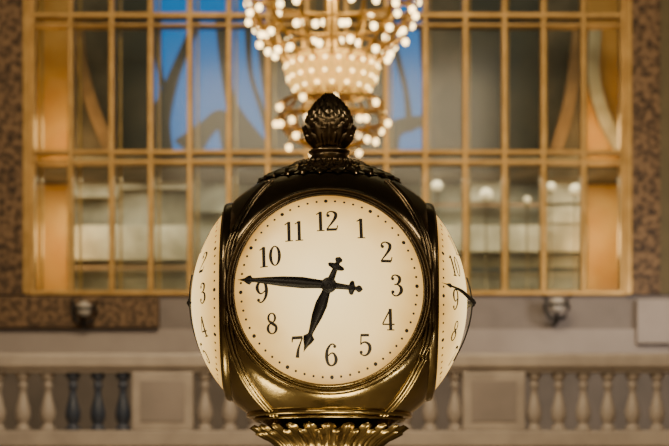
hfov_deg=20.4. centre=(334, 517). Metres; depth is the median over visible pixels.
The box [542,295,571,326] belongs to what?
wall sconce
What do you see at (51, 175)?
crossbar
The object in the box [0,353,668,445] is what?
stone balustrade
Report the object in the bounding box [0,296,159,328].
wall panel
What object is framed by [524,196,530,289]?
lamp
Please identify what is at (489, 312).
wall
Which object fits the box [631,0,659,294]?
wall
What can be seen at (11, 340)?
trim
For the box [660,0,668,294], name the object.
wall
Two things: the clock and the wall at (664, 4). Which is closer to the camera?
the clock
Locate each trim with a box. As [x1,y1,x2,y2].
[0,329,668,352]
[23,0,29,294]
[625,0,631,294]
[634,300,668,343]
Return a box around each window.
[37,0,617,289]
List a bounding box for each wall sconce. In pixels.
[69,299,98,329]
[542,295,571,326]
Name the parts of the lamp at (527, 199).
post, globe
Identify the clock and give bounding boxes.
[187,92,475,445]
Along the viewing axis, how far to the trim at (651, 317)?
39.55 m
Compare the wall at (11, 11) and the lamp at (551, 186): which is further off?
the lamp at (551, 186)
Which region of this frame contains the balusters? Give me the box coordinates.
[1,374,668,429]
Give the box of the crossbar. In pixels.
[37,167,617,184]
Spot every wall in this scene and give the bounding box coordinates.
[0,0,25,294]
[0,295,668,328]
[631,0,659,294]
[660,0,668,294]
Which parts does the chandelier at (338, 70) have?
bulb, bulb, bulb, bulb, bulb, bulb, bulb, bulb, bulb, bulb, bulb, bulb, bulb, bulb, bulb, bulb, bulb, bulb, bulb, bulb, bulb, bulb, bulb, bulb, bulb, bulb, bulb, bulb, bulb, bulb, bulb, bulb, bulb, bulb, bulb, bulb, bulb, bulb, bulb, bulb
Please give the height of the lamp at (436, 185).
2.772 m
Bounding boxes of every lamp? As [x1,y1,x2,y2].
[432,181,441,216]
[479,188,492,289]
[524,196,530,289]
[548,182,554,289]
[569,184,578,289]
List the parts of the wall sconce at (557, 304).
scroll arm, globe, scroll arm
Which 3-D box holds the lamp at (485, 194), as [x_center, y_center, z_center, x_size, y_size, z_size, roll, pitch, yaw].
[3.392,-6.081,41.600,0.300,2.601,0.300,0,0,0]
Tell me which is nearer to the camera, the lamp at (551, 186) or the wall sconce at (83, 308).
the wall sconce at (83, 308)
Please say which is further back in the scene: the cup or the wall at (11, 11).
the wall at (11, 11)
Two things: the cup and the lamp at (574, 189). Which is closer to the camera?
the cup
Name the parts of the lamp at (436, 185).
post, globe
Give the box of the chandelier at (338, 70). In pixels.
[245,0,420,156]
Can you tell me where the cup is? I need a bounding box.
[302,121,356,148]
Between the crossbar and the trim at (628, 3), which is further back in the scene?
the crossbar
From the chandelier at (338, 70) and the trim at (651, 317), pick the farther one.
the trim at (651, 317)
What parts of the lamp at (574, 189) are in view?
globe, post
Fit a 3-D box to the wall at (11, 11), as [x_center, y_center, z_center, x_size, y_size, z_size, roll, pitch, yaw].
[-10.299,-9.600,40.175,7.402,9.599,0.650,0,0,0]
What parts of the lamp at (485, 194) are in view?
post, globe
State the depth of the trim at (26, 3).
39.75 m
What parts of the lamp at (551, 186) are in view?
post, globe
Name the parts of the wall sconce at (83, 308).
scroll arm, globe, scroll arm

